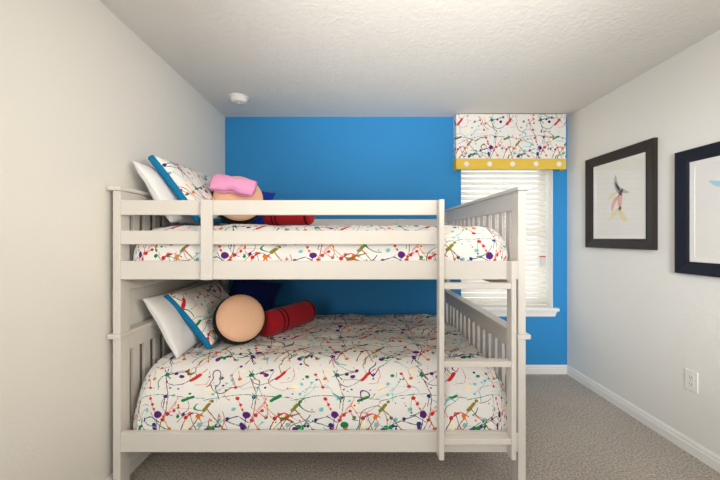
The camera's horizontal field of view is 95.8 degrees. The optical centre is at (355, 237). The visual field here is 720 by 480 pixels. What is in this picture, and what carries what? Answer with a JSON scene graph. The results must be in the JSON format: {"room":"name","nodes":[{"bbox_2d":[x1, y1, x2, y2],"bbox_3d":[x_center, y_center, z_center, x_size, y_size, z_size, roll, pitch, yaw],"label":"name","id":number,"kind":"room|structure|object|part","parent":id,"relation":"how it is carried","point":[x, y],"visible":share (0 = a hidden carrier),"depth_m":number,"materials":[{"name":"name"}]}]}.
{"room":"bedroom","nodes":[
{"label":"bedroom","id":0,"kind":"room"},
{"bbox_2d":[0,0,224,479],"bbox_3d":[-1.305,0.069,0.285,0.120,2.440,6.010,0,0,0],"label":"wall","id":1,"kind":"structure","parent":0,"point":[83,97],"depth_m":1.42,"materials":[{"name":"beige paint"}]},
{"bbox_2d":[106,452,150,479],"bbox_3d":[-1.238,1.247,0.245,0.015,0.084,5.690,0,0,0],"label":"baseboard","id":2,"kind":"structure","parent":1,"relation":"attached to","point":[136,458],"depth_m":1.82,"materials":[{"name":"paint"}]},
{"bbox_2d":[225,117,566,364],"bbox_3d":[0.382,0.069,3.190,3.253,2.440,0.200,0,0,0],"label":"wall","id":3,"kind":"structure","parent":0,"point":[293,158],"depth_m":3.09,"materials":[{"name":"blue paint"}]},
{"bbox_2d":[461,170,552,307],"bbox_3d":[1.434,-0.035,3.189,0.872,1.392,0.201,0,0,0],"label":"trim","id":4,"kind":"structure","parent":3,"relation":"attached to","point":[549,173],"depth_m":3.13,"materials":[{"name":"paint"}]},
{"bbox_2d":[472,171,543,302],"bbox_3d":[1.434,-0.032,3.250,0.860,1.386,0.050,0,0,0],"label":"window","id":5,"kind":"structure","parent":3,"relation":"in","point":[537,171],"depth_m":3.23,"materials":[{"name":"paint"}]},
{"bbox_2d":[462,170,546,305],"bbox_3d":[1.429,-0.031,3.164,0.838,1.376,0.068,0,0,0],"label":"window blind","id":6,"kind":"object","parent":5,"relation":"attached to","point":[540,257],"visible":0.47,"depth_m":3.16,"materials":[{"name":"plastic"}]},
{"bbox_3d":[1.429,0.647,3.168,0.838,0.020,0.052,0,0,0],"label":"rail","id":7,"kind":"part","parent":6,"relation":"part of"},
{"bbox_2d":[453,114,565,170],"bbox_3d":[1.432,-0.889,3.040,1.016,0.508,0.098,0,0,0],"label":"window valance","id":8,"kind":"object","parent":3,"relation":"attached to","point":[480,141],"visible":1,"depth_m":3.00,"materials":[{"name":"fabric"}]},
{"bbox_2d":[480,306,559,316],"bbox_3d":[1.433,0.702,3.170,0.961,0.082,0.240,0,0,0],"label":"trim","id":9,"kind":"structure","parent":3,"relation":"attached to","point":[500,311],"depth_m":3.07,"materials":[{"name":"paint"}]},
{"bbox_2d":[505,365,566,373],"bbox_3d":[0.382,1.247,3.083,3.253,0.084,0.015,0,0,0],"label":"baseboard","id":10,"kind":"structure","parent":3,"relation":"attached to","point":[530,369],"depth_m":3.08,"materials":[{"name":"paint"}]},
{"bbox_2d":[99,0,719,116],"bbox_3d":[0.382,-1.201,0.285,3.493,0.100,6.010,0,0,0],"label":"ceiling","id":11,"kind":"structure","parent":0,"point":[291,58],"depth_m":1.97,"materials":[{"name":"paint"}]},
{"bbox_2d":[229,93,248,104],"bbox_3d":[-0.955,-1.124,2.655,0.156,0.054,0.156,0,0,0],"label":"smoke detector","id":12,"kind":"object","parent":11,"relation":"attached to","point":[236,98],"visible":1,"depth_m":2.61,"materials":[{"name":"white plastic"}]},
{"bbox_3d":[-0.955,-1.145,2.655,0.156,0.013,0.156,0,0,0],"label":"plate","id":13,"kind":"part","parent":12,"relation":"part of","materials":[{"name":"white plastic"}]},
{"bbox_2d":[130,374,719,479],"bbox_3d":[0.382,1.339,0.285,3.493,0.100,6.010,0,0,0],"label":"floor","id":14,"kind":"structure","parent":0,"point":[573,432],"depth_m":1.90,"materials":[{"name":"beige carpet"}]},
{"bbox_2d":[107,186,530,479],"bbox_3d":[-0.183,0.516,2.290,2.100,1.546,1.444,0,0,0],"label":"bunk bed","id":15,"kind":"object","parent":14,"relation":"on","point":[471,320],"visible":0.59,"depth_m":1.62,"materials":[{"name":"white paint"}]},
{"bbox_3d":[-1.194,0.121,1.655,0.038,0.716,0.070,0,0,0],"label":"post","id":16,"kind":"part","parent":15,"relation":"part of","materials":[{"name":"white paint"}]},
{"bbox_3d":[-1.194,0.896,1.655,0.038,0.786,0.070,0,0,0],"label":"post","id":17,"kind":"part","parent":15,"relation":"part of","materials":[{"name":"white paint"}]},
{"bbox_3d":[-1.200,-0.247,2.310,0.066,0.020,1.404,0,0,0],"label":"cap rail","id":18,"kind":"part","parent":15,"relation":"part of","materials":[{"name":"white paint"}]},
{"bbox_3d":[-1.192,1.020,2.310,0.026,0.097,1.240,0,0,0],"label":"rail","id":19,"kind":"part","parent":15,"relation":"part of","materials":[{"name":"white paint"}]},
{"bbox_3d":[-1.192,-0.190,2.310,0.026,0.094,1.240,0,0,0],"label":"rail","id":20,"kind":"part","parent":15,"relation":"part of","materials":[{"name":"white paint"}]},
{"bbox_3d":[-1.192,0.542,2.310,0.026,0.078,1.240,0,0,0],"label":"rail","id":21,"kind":"part","parent":15,"relation":"part of","materials":[{"name":"white paint"}]},
{"bbox_3d":[-1.192,0.192,2.310,0.026,0.154,1.240,0,0,0],"label":"rail","id":22,"kind":"part","parent":15,"relation":"part of","materials":[{"name":"white paint"}]},
{"bbox_3d":[-1.200,0.491,2.310,0.066,0.024,1.404,0,0,0],"label":"cap rail","id":23,"kind":"part","parent":15,"relation":"part of","materials":[{"name":"white paint"}]},
{"bbox_3d":[-1.194,0.121,2.965,0.038,0.716,0.070,0,0,0],"label":"post","id":24,"kind":"part","parent":15,"relation":"part of","materials":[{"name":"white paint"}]},
{"bbox_3d":[-0.375,-0.003,1.634,1.600,0.069,0.028,0,0,0],"label":"guard rail","id":25,"kind":"part","parent":15,"relation":"part of","materials":[{"name":"white paint"}]},
{"bbox_3d":[-0.375,-0.152,1.634,1.600,0.074,0.028,0,0,0],"label":"guard rail","id":26,"kind":"part","parent":15,"relation":"part of","materials":[{"name":"white paint"}]},
{"bbox_3d":[-0.183,1.020,1.634,1.984,0.097,0.028,0,0,0],"label":"rail","id":27,"kind":"part","parent":15,"relation":"part of","materials":[{"name":"white paint"}]},
{"bbox_3d":[-0.183,0.161,1.634,1.984,0.092,0.028,0,0,0],"label":"rail","id":28,"kind":"part","parent":15,"relation":"part of","materials":[{"name":"white paint"}]},
{"bbox_3d":[-0.183,-0.139,2.986,1.984,0.068,0.028,0,0,0],"label":"guard rail","id":29,"kind":"part","parent":15,"relation":"part of","materials":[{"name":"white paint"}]},
{"bbox_3d":[0.828,0.896,2.965,0.038,0.786,0.070,0,0,0],"label":"post","id":30,"kind":"part","parent":15,"relation":"part of","materials":[{"name":"white paint"}]},
{"bbox_3d":[0.828,0.121,2.965,0.038,0.716,0.070,0,0,0],"label":"post","id":31,"kind":"part","parent":15,"relation":"part of","materials":[{"name":"white paint"}]},
{"bbox_3d":[0.826,0.542,2.310,0.026,0.078,1.240,0,0,0],"label":"rail","id":32,"kind":"part","parent":15,"relation":"part of","materials":[{"name":"white paint"}]},
{"bbox_3d":[0.826,-0.190,2.310,0.026,0.094,1.240,0,0,0],"label":"rail","id":33,"kind":"part","parent":15,"relation":"part of","materials":[{"name":"white paint"}]},
{"bbox_3d":[0.834,-0.247,2.310,0.066,0.020,1.404,0,0,0],"label":"cap rail","id":34,"kind":"part","parent":15,"relation":"part of","materials":[{"name":"white paint"}]},
{"bbox_3d":[0.834,0.491,2.310,0.066,0.024,1.404,0,0,0],"label":"cap rail","id":35,"kind":"part","parent":15,"relation":"part of","materials":[{"name":"white paint"}]},
{"bbox_3d":[0.826,0.192,2.310,0.026,0.154,1.240,0,0,0],"label":"rail","id":36,"kind":"part","parent":15,"relation":"part of","materials":[{"name":"white paint"}]},
{"bbox_3d":[0.763,0.595,1.594,0.024,0.959,0.052,0,0,0],"label":"ladder rail","id":37,"kind":"part","parent":15,"relation":"part of","materials":[{"name":"white paint"}]},
{"bbox_3d":[0.828,0.121,1.655,0.038,0.716,0.070,0,0,0],"label":"post","id":38,"kind":"part","parent":15,"relation":"part of","materials":[{"name":"white paint"}]},
{"bbox_3d":[0.828,0.896,1.655,0.038,0.786,0.070,0,0,0],"label":"post","id":39,"kind":"part","parent":15,"relation":"part of","materials":[{"name":"white paint"}]},
{"bbox_3d":[-0.180,0.104,2.320,1.800,0.170,1.140,0,0,0],"label":"mattress","id":40,"kind":"object","parent":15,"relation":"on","visible":0},
{"bbox_2d":[133,224,507,260],"bbox_3d":[-0.182,0.042,2.310,1.975,0.271,1.320,0,0,0],"label":"duvet","id":41,"kind":"object","parent":40,"relation":"on","point":[461,243],"visible":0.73,"depth_m":1.66,"materials":[{"name":"fabric"}]},
{"bbox_2d":[133,160,219,225],"bbox_3d":[-1.089,-0.248,2.038,0.232,0.329,0.626,0,0,0],"label":"pillow","id":42,"kind":"object","parent":41,"relation":"on","point":[157,186],"visible":0.34,"depth_m":1.77,"materials":[{"name":"white fabric"}]},
{"bbox_2d":[148,155,229,223],"bbox_3d":[-1.000,-0.275,2.115,0.292,0.367,0.666,0,0,0],"label":"pillow","id":43,"kind":"object","parent":41,"relation":"on","point":[186,183],"visible":0.59,"depth_m":1.84,"materials":[{"name":"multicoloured fabric"}]},
{"bbox_2d":[209,174,263,223],"bbox_3d":[-0.774,-0.246,2.108,0.317,0.324,0.309,0,0,0],"label":"round cushion","id":44,"kind":"object","parent":41,"relation":"on","point":[224,187],"visible":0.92,"depth_m":2.02,"materials":[{"name":"fabric"}]},
{"bbox_3d":[-0.781,-0.246,2.153,0.330,0.324,0.190,0,0,-24],"label":"panel","id":45,"kind":"part","parent":44,"relation":"part of","materials":[{"name":"beige fabric"}]},
{"bbox_2d":[248,191,274,223],"bbox_3d":[-0.830,-0.246,2.561,0.371,0.358,0.150,0,0,7],"label":"cushion","id":46,"kind":"object","parent":41,"relation":"on","point":[267,195],"visible":0.08,"depth_m":2.54,"materials":[{"name":"blue fabric"}]},
{"bbox_2d":[262,215,314,225],"bbox_3d":[-0.470,-0.155,2.270,0.356,0.137,0.137,0,0,16],"label":"bolster","id":47,"kind":"object","parent":41,"relation":"on","point":[275,220],"visible":0.48,"depth_m":2.22,"materials":[{"name":"red fabric"}]},
{"bbox_3d":[-0.180,0.929,2.320,1.800,0.239,1.140,0,0,0],"label":"mattress","id":48,"kind":"object","parent":15,"relation":"on","visible":0},
{"bbox_2d":[133,314,506,429],"bbox_3d":[-0.182,0.808,2.310,1.975,0.362,1.320,0,0,0],"label":"duvet","id":49,"kind":"object","parent":48,"relation":"on","point":[336,371],"visible":0.79,"depth_m":1.69,"materials":[{"name":"fabric"}]},
{"bbox_2d":[142,283,199,358],"bbox_3d":[-1.083,0.499,2.105,0.218,0.334,0.631,0,0,0],"label":"pillow","id":50,"kind":"object","parent":49,"relation":"on","point":[176,332],"visible":0.44,"depth_m":1.85,"materials":[{"name":"white fabric"}]},
{"bbox_2d":[164,280,228,348],"bbox_3d":[-0.998,0.496,2.255,0.290,0.331,0.666,0,0,0],"label":"pillow","id":51,"kind":"object","parent":49,"relation":"on","point":[197,305],"visible":0.66,"depth_m":2.00,"materials":[{"name":"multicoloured fabric"}]},
{"bbox_2d":[212,294,264,344],"bbox_3d":[-0.723,0.503,2.018,0.308,0.298,0.241,0,0,-44],"label":"round cushion","id":52,"kind":"object","parent":49,"relation":"on","point":[238,319],"visible":1,"depth_m":1.94,"materials":[{"name":"beige fabric"}]},
{"bbox_2d":[229,279,281,310],"bbox_3d":[-0.860,0.504,2.679,0.484,0.426,0.152,0,0,5],"label":"cushion","id":53,"kind":"object","parent":49,"relation":"on","point":[264,292],"visible":0.53,"depth_m":2.65,"materials":[{"name":"blue fabric"}]},
{"bbox_2d":[260,300,315,336],"bbox_3d":[-0.485,0.567,2.330,0.175,0.175,0.479,0,0,29],"label":"bolster","id":54,"kind":"object","parent":49,"relation":"on","point":[278,320],"visible":0.85,"depth_m":2.22,"materials":[{"name":"red fabric"}]},
{"bbox_2d":[567,30,719,455],"bbox_3d":[2.068,0.069,0.285,0.120,2.440,6.010,0,0,0],"label":"wall","id":55,"kind":"structure","parent":0,"point":[635,324],"depth_m":2.18,"materials":[{"name":"beige paint"}]},
{"bbox_2d":[585,137,657,249],"bbox_3d":[1.992,-0.294,2.482,0.028,0.748,0.645,0,0,0],"label":"framed picture","id":56,"kind":"object","parent":55,"relation":"attached to","point":[621,185],"visible":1,"depth_m":2.42,"materials":[{"name":"brown wood"}]},
{"bbox_2d":[596,157,642,234],"bbox_3d":[2.000,-0.294,2.482,0.004,0.606,0.503,0,0,0],"label":"print","id":57,"kind":"object","parent":56,"relation":"attached to","point":[619,180],"depth_m":2.46,"materials":[{"name":"white paper"}]},
{"bbox_2d":[567,365,719,472],"bbox_3d":[2.001,1.247,0.245,0.015,0.084,5.690,0,0,0],"label":"baseboard","id":58,"kind":"structure","parent":55,"relation":"attached to","point":[698,451],"depth_m":2.18,"materials":[{"name":"paint"}]},
{"bbox_2d":[685,368,697,393],"bbox_3d":[2.004,0.853,1.942,0.008,0.121,0.075,0,0,0],"label":"wall outlet","id":59,"kind":"object","parent":55,"relation":"attached to","point":[691,377],"visible":1,"depth_m":1.94,"materials":[{"name":"white plastic"}]},
{"bbox_2d":[675,141,719,277],"bbox_3d":[1.992,-0.155,1.696,0.028,0.741,0.643,0,0,0],"label":"framed picture","id":60,"kind":"object","parent":55,"relation":"attached to","point":[697,170],"visible":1,"depth_m":1.89,"materials":[{"name":"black wood"}]},
{"bbox_2d":[695,161,719,258],"bbox_3d":[2.000,-0.155,1.696,0.004,0.599,0.501,0,0,0],"label":"print","id":61,"kind":"object","parent":60,"relation":"attached to","point":[707,173],"depth_m":1.85,"materials":[{"name":"white paper"}]}
]}

